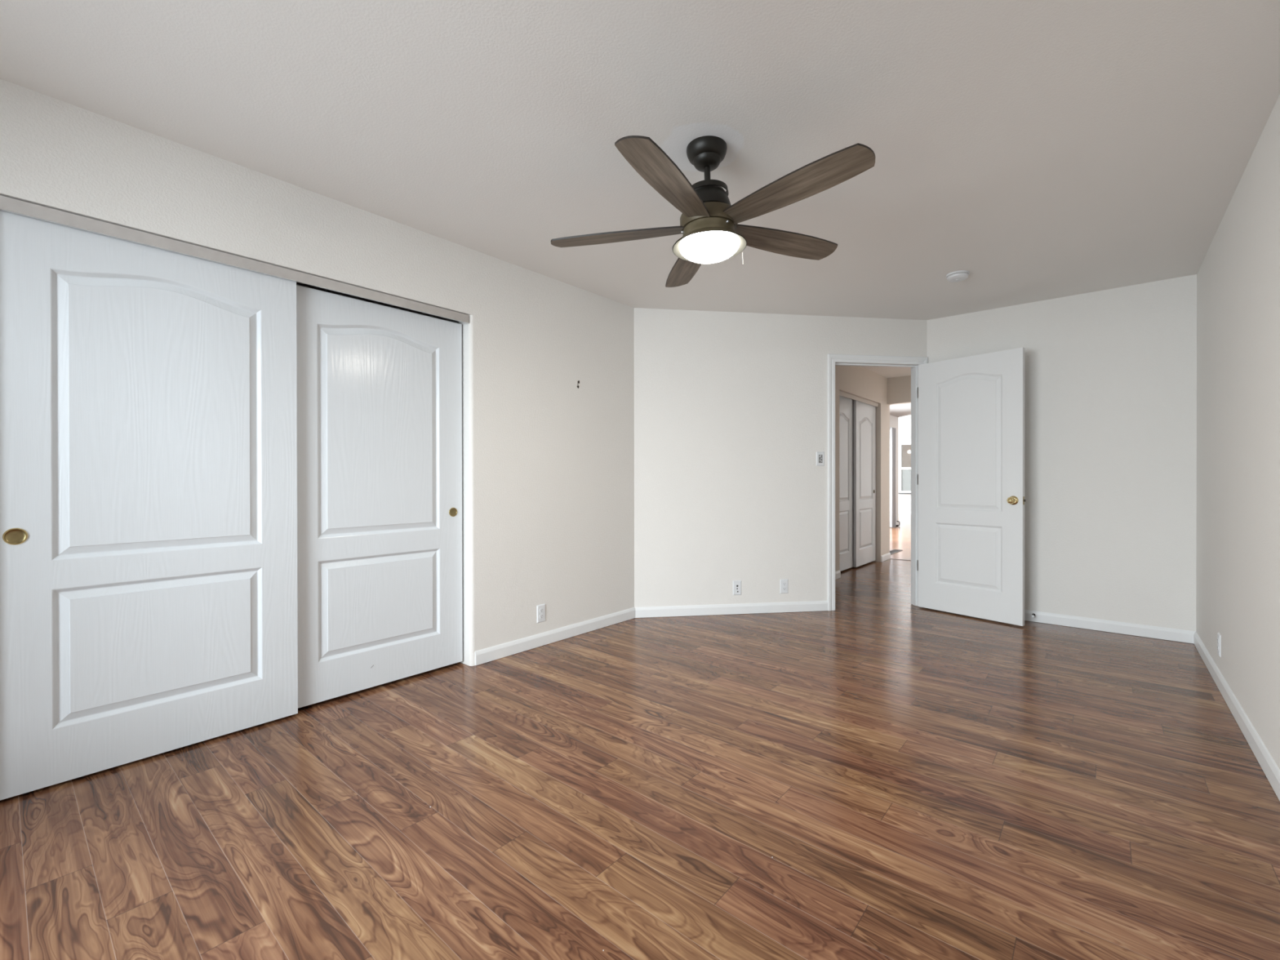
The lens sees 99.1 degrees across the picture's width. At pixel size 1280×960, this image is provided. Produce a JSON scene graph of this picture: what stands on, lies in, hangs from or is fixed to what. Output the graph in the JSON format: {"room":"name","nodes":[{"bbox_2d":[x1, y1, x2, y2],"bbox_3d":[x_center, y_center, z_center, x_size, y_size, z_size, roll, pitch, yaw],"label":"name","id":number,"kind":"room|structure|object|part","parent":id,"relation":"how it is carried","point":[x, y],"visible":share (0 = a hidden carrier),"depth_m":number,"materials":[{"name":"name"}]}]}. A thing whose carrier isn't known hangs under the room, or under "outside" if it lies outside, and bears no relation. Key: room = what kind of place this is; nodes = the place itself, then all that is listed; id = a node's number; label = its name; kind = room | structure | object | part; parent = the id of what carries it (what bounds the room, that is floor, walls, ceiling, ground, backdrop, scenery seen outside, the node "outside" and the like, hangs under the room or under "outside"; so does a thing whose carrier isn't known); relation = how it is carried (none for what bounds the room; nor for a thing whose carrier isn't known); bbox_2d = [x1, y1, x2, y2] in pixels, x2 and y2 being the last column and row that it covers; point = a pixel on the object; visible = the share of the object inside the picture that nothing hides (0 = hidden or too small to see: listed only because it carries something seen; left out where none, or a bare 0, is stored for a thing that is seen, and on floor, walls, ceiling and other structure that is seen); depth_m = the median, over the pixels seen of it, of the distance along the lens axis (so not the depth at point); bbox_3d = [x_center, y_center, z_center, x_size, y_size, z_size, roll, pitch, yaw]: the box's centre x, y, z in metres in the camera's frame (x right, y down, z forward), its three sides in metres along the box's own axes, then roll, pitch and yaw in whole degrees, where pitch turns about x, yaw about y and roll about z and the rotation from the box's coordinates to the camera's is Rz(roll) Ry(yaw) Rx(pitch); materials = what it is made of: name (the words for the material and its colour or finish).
{"room":"empty bedroom","nodes":[
{"label":"empty bedroom","id":0,"kind":"room"},
{"bbox_2d":[0,78,634,666],"bbox_3d":[-1.445,-0.127,2.743,0.120,2.440,4.303,0,0,40],"label":"wall","id":1,"kind":"structure","parent":0,"point":[548,461],"depth_m":3.24,"materials":[{"name":"paint"}]},
{"bbox_2d":[0,195,468,323],"bbox_3d":[-1.625,-0.937,2.527,0.106,0.048,1.816,0,0,40],"label":"closet track","id":2,"kind":"object","parent":1,"relation":"attached to","point":[6,204],"visible":1,"depth_m":2.24,"materials":[{"name":"metal"}]},
{"bbox_2d":[0,209,297,799],"bbox_3d":[-1.898,0.073,2.185,0.036,2.020,0.925,0,0,40],"label":"door","id":3,"kind":"structure","parent":2,"relation":"hanging from","point":[148,394],"depth_m":2.11,"materials":[{"name":"paint"}]},
{"bbox_3d":[-2.142,0.194,1.873,0.004,0.058,0.058,0,0,40],"label":"finger pull","id":4,"kind":"part","parent":3,"relation":"part of","materials":[{"name":"gold metal"}]},
{"bbox_2d":[4,529,26,543],"bbox_3d":[-2.142,0.194,1.873,0.002,0.048,0.048,0,0,40],"label":"cup","id":5,"kind":"object","parent":3,"relation":"on","point":[11,536],"depth_m":1.87,"materials":[{"name":"gold metal"}]},
{"bbox_2d":[296,284,462,708],"bbox_3d":[-1.359,0.078,2.882,0.036,1.989,0.921,0,0,40],"label":"door","id":6,"kind":"structure","parent":2,"relation":"hanging from","point":[379,387],"depth_m":2.84,"materials":[{"name":"paint"}]},
{"bbox_3d":[-1.087,0.187,3.178,0.004,0.053,0.053,0,0,40],"label":"finger pull","id":7,"kind":"part","parent":6,"relation":"part of","materials":[{"name":"gold metal"}]},
{"bbox_2d":[449,508,456,515],"bbox_3d":[-1.087,0.187,3.178,0.002,0.043,0.043,0,0,40],"label":"cup","id":8,"kind":"object","parent":6,"relation":"on","point":[452,511],"depth_m":3.18,"materials":[{"name":"gold metal"}]},
{"bbox_2d":[536,603,545,623],"bbox_3d":[-0.647,0.876,3.586,0.008,0.117,0.072,0,0,40],"label":"wall outlet","id":9,"kind":"object","parent":1,"relation":"attached to","point":[540,609],"visible":1,"depth_m":3.58,"materials":[{"name":"white plastic"}]},
{"bbox_2d":[475,607,635,665],"bbox_3d":[-0.504,1.046,3.751,0.012,0.081,1.428,0,0,40],"label":"baseboard","id":10,"kind":"structure","parent":1,"relation":"attached to","point":[492,653],"depth_m":3.63,"materials":[{"name":"paint"}]},
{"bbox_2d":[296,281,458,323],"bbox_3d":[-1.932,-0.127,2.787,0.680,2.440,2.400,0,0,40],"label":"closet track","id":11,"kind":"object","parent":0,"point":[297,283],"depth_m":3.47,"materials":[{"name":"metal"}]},
{"bbox_2d":[0,514,1279,959],"bbox_3d":[3.304,1.108,8.251,12.000,0.080,19.000,0,0,40],"label":"floor","id":12,"kind":"structure","parent":0,"point":[880,775],"depth_m":1.77,"materials":[{"name":"brown wood"}]},
{"bbox_2d":[889,549,902,554],"bbox_3d":[3.740,1.065,8.091,0.120,0.006,0.620,0,0,40],"label":"floor vent","id":13,"kind":"object","parent":12,"relation":"in","point":[891,552],"visible":0.7,"depth_m":8.15,"materials":[{"name":"grey metal"}]},
{"bbox_2d":[889,549,899,553],"bbox_3d":[3.740,1.066,8.091,0.096,0.005,0.596,0,0,40],"label":"grille","id":14,"kind":"object","parent":13,"relation":"attached to","point":[893,551],"depth_m":8.14,"materials":[{"name":"grey metal"}]},
{"bbox_2d":[0,0,1279,377],"bbox_3d":[0.995,-1.403,3.603,4.485,0.100,8.940,0,0,40],"label":"ceiling","id":15,"kind":"structure","parent":0,"point":[1038,150],"depth_m":2.02,"materials":[{"name":"paint"}]},
{"bbox_2d":[550,135,875,287],"bbox_3d":[0.293,-1.121,2.179,1.252,0.456,1.271,-2,0,40],"label":"ceiling fan","id":16,"kind":"object","parent":15,"relation":"hanging from","point":[712,233],"visible":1,"depth_m":2.12,"materials":[{"name":"brown wood"}]},
{"bbox_3d":[-0.091,-1.017,2.283,0.582,0.007,0.145,-2,10,10],"label":"blade","id":17,"kind":"part","parent":16,"relation":"part of","materials":[{"name":"brown wood"}]},
{"bbox_3d":[0.102,-1.024,1.885,0.145,0.007,0.582,10,5,28],"label":"blade","id":18,"kind":"part","parent":16,"relation":"part of","materials":[{"name":"brown wood"}]},
{"bbox_3d":[0.228,-1.024,2.589,0.145,0.007,0.582,-12,1,-8],"label":"blade","id":19,"kind":"part","parent":16,"relation":"part of","materials":[{"name":"brown wood"}]},
{"bbox_3d":[0.282,-0.929,2.216,0.244,0.066,0.244,-2,0,40],"label":"lamp shade","id":20,"kind":"part","parent":16,"relation":"part of","materials":[{"name":"white glass"}]},
{"bbox_3d":[0.617,-1.036,2.380,0.582,0.007,0.145,-1,-11,-26],"label":"blade","id":21,"kind":"part","parent":16,"relation":"part of","materials":[{"name":"brown wood"}]},
{"bbox_3d":[0.539,-1.036,1.945,0.145,0.007,0.582,13,-10,-43],"label":"blade","id":22,"kind":"part","parent":16,"relation":"part of","materials":[{"name":"brown wood"}]},
{"bbox_2d":[946,270,968,282],"bbox_3d":[2.090,-1.335,3.594,0.132,0.040,0.132,0,0,40],"label":"smoke detector","id":23,"kind":"object","parent":15,"relation":"attached to","point":[961,275],"visible":1,"depth_m":3.56,"materials":[{"name":"white plastic"}]},
{"bbox_3d":[2.090,-1.349,3.594,0.132,0.012,0.132,0,0,40],"label":"plate","id":24,"kind":"part","parent":23,"relation":"part of","materials":[{"name":"white plastic"}]},
{"bbox_2d":[634,307,927,608],"bbox_3d":[1.190,-0.137,4.533,2.513,2.440,0.120,0,0,-8],"label":"wall","id":25,"kind":"structure","parent":0,"point":[731,408],"depth_m":4.41,"materials":[{"name":"paint"}]},
{"bbox_2d":[635,600,828,617],"bbox_3d":[0.760,1.042,4.410,1.612,0.081,0.012,0,0,-8],"label":"baseboard","id":26,"kind":"structure","parent":25,"relation":"attached to","point":[811,606],"depth_m":4.40,"materials":[{"name":"paint"}]},
{"bbox_2d":[733,580,741,595],"bbox_3d":[0.786,0.872,4.415,0.072,0.117,0.007,0,0,-8],"label":"jack plate","id":27,"kind":"object","parent":25,"relation":"attached to","point":[736,584],"visible":1,"depth_m":4.41,"materials":[{"name":"white plastic"}]},
{"bbox_2d":[779,578,788,593],"bbox_3d":[1.182,0.872,4.470,0.072,0.117,0.009,0,0,-8],"label":"wall outlet","id":28,"kind":"object","parent":25,"relation":"attached to","point":[784,584],"visible":1,"depth_m":4.47,"materials":[{"name":"white plastic"}]},
{"bbox_2d":[816,451,824,466],"bbox_3d":[1.490,-0.175,4.510,0.072,0.117,0.009,0,0,-8],"label":"light switch","id":29,"kind":"object","parent":25,"relation":"attached to","point":[820,455],"visible":1,"depth_m":4.51,"materials":[{"name":"white plastic"}]},
{"bbox_2d":[827,354,928,610],"bbox_3d":[1.990,0.019,4.637,0.896,2.121,0.138,0,0,-8],"label":"door frame","id":30,"kind":"structure","parent":25,"relation":"attached to","point":[833,360],"depth_m":4.57,"materials":[{"name":"paint"}]},
{"bbox_3d":[1.586,0.020,4.519,0.063,2.121,0.018,0,0,-8],"label":"casing leg","id":31,"kind":"part","parent":30,"relation":"part of","materials":[{"name":"paint"}]},
{"bbox_3d":[2.412,0.020,4.636,0.060,2.118,0.018,0,0,-8],"label":"casing leg","id":32,"kind":"part","parent":30,"relation":"part of","materials":[{"name":"paint"}]},
{"bbox_2d":[916,347,1026,626],"bbox_3d":[2.584,0.049,4.327,0.151,2.042,0.811,0,0,-36],"label":"door","id":33,"kind":"structure","parent":30,"relation":"attached to","point":[971,476],"depth_m":4.27,"materials":[{"name":"paint"}]},
{"bbox_3d":[2.756,0.151,4.039,0.028,0.066,0.066,0,0,-36],"label":"knob","id":34,"kind":"part","parent":33,"relation":"part of","materials":[{"name":"gold metal"}]},
{"bbox_2d":[835,365,889,571],"bbox_3d":[2.134,-0.143,6.034,0.120,2.440,3.767,0,0,40],"label":"wall","id":35,"kind":"structure","parent":0,"point":[861,382],"depth_m":7.14,"materials":[{"name":"paint"}]},
{"bbox_2d":[839,391,878,407],"bbox_3d":[2.616,-0.975,6.618,0.078,0.046,1.463,0,0,40],"label":"closet track","id":36,"kind":"object","parent":35,"relation":"attached to","point":[841,393],"visible":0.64,"depth_m":6.55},
{"bbox_2d":[839,395,853,571],"bbox_3d":[2.355,0.041,6.380,0.030,2.030,0.745,0,0,40],"label":"door","id":37,"kind":"structure","parent":36,"relation":"hanging from","point":[846,405],"depth_m":6.46,"materials":[{"name":"paint"}]},
{"bbox_2d":[853,400,875,567],"bbox_3d":[2.840,0.043,6.887,0.034,2.020,0.742,0,0,40],"label":"door","id":38,"kind":"structure","parent":36,"relation":"hanging from","point":[864,415],"depth_m":6.82,"materials":[{"name":"paint"}]},
{"bbox_2d":[835,552,890,579],"bbox_3d":[2.550,1.033,6.425,0.012,0.081,2.640,0,0,40],"label":"baseboard","id":39,"kind":"structure","parent":35,"relation":"attached to","point":[887,556],"depth_m":7.15,"materials":[{"name":"paint"}]},
{"bbox_2d":[887,375,911,404],"bbox_3d":[5.113,-0.146,5.898,4.600,2.440,0.120,0,0,40],"label":"wall","id":40,"kind":"structure","parent":0,"point":[899,388],"depth_m":7.24,"materials":[{"name":"paint"}]},
{"bbox_2d":[889,414,911,524],"bbox_3d":[6.504,-0.796,11.246,9.400,3.700,10.080,0,0,40],"label":"wall","id":41,"kind":"structure","parent":0,"point":[904,422],"depth_m":16.34,"materials":[{"name":"paint"}]},
{"bbox_2d":[889,427,896,527],"bbox_3d":[5.311,-0.058,12.028,0.401,2.198,0.844,0,0,40],"label":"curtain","id":42,"kind":"object","parent":41,"relation":"hanging from","point":[892,430],"visible":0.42,"depth_m":12.04,"materials":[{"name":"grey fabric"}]},
{"bbox_2d":[898,442,911,493],"bbox_3d":[8.225,-0.345,16.201,1.025,1.531,0.120,0,0,40],"label":"window","id":43,"kind":"structure","parent":41,"relation":"in","point":[904,473],"depth_m":16.45,"materials":[{"name":"paint"}]},
{"bbox_3d":[8.242,0.006,16.223,0.885,0.650,0.004,0,0,40],"label":"pane","id":44,"kind":"part","parent":43,"relation":"part of","materials":[{"name":"white glass"}]},
{"bbox_2d":[898,511,911,514],"bbox_3d":[9.659,0.996,14.969,9.000,0.081,0.012,0,0,40],"label":"baseboard","id":45,"kind":"structure","parent":41,"relation":"attached to","point":[900,513],"depth_m":16.41,"materials":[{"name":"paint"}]},
{"bbox_2d":[889,403,911,417],"bbox_3d":[6.455,-1.987,8.705,6.190,1.100,5.910,0,0,40],"label":"ceiling","id":46,"kind":"structure","parent":0,"point":[899,410],"depth_m":11.87,"materials":[{"name":"paint"}]},
{"bbox_2d":[927,274,1196,631],"bbox_3d":[3.131,-0.138,4.143,1.764,2.440,0.120,0,0,40],"label":"wall","id":47,"kind":"structure","parent":0,"point":[1110,375],"depth_m":3.90,"materials":[{"name":"paint"}]},
{"bbox_2d":[1024,609,1195,643],"bbox_3d":[3.063,1.040,4.119,1.594,0.081,0.012,0,0,40],"label":"baseboard","id":48,"kind":"structure","parent":47,"relation":"attached to","point":[1130,628],"depth_m":3.87,"materials":[{"name":"paint"}]},
{"bbox_2d":[1195,94,1279,769],"bbox_3d":[1.740,-0.126,1.232,0.120,2.440,6.120,0,0,40],"label":"wall","id":49,"kind":"structure","parent":0,"point":[1237,551],"depth_m":2.37,"materials":[{"name":"paint"}]},
{"bbox_2d":[1217,632,1221,657],"bbox_3d":[3.049,0.867,2.877,0.008,0.117,0.072,0,0,40],"label":"wall outlet","id":50,"kind":"object","parent":49,"relation":"attached to","point":[1219,636],"visible":1,"depth_m":2.86,"materials":[{"name":"white plastic"}]},
{"bbox_2d":[1193,631,1279,800],"bbox_3d":[1.726,1.051,1.320,0.012,0.081,5.988,0,0,40],"label":"baseboard","id":51,"kind":"structure","parent":49,"relation":"attached to","point":[1269,767],"depth_m":2.34,"materials":[{"name":"paint"}]},
{"bbox_3d":[15.041,1.077,25.178,20.000,0.080,22.000,0,0,40],"label":"ground","id":52,"kind":"structure","parent":0,"visible":0},
{"bbox_2d":[902,444,911,467],"bbox_3d":[9.961,-0.326,19.187,14.000,2.700,1.100,0,0,40],"label":"wall","id":53,"kind":"structure","parent":52,"relation":"on","point":[906,457],"depth_m":19.87,"materials":[{"name":"beige paint"}]}
]}

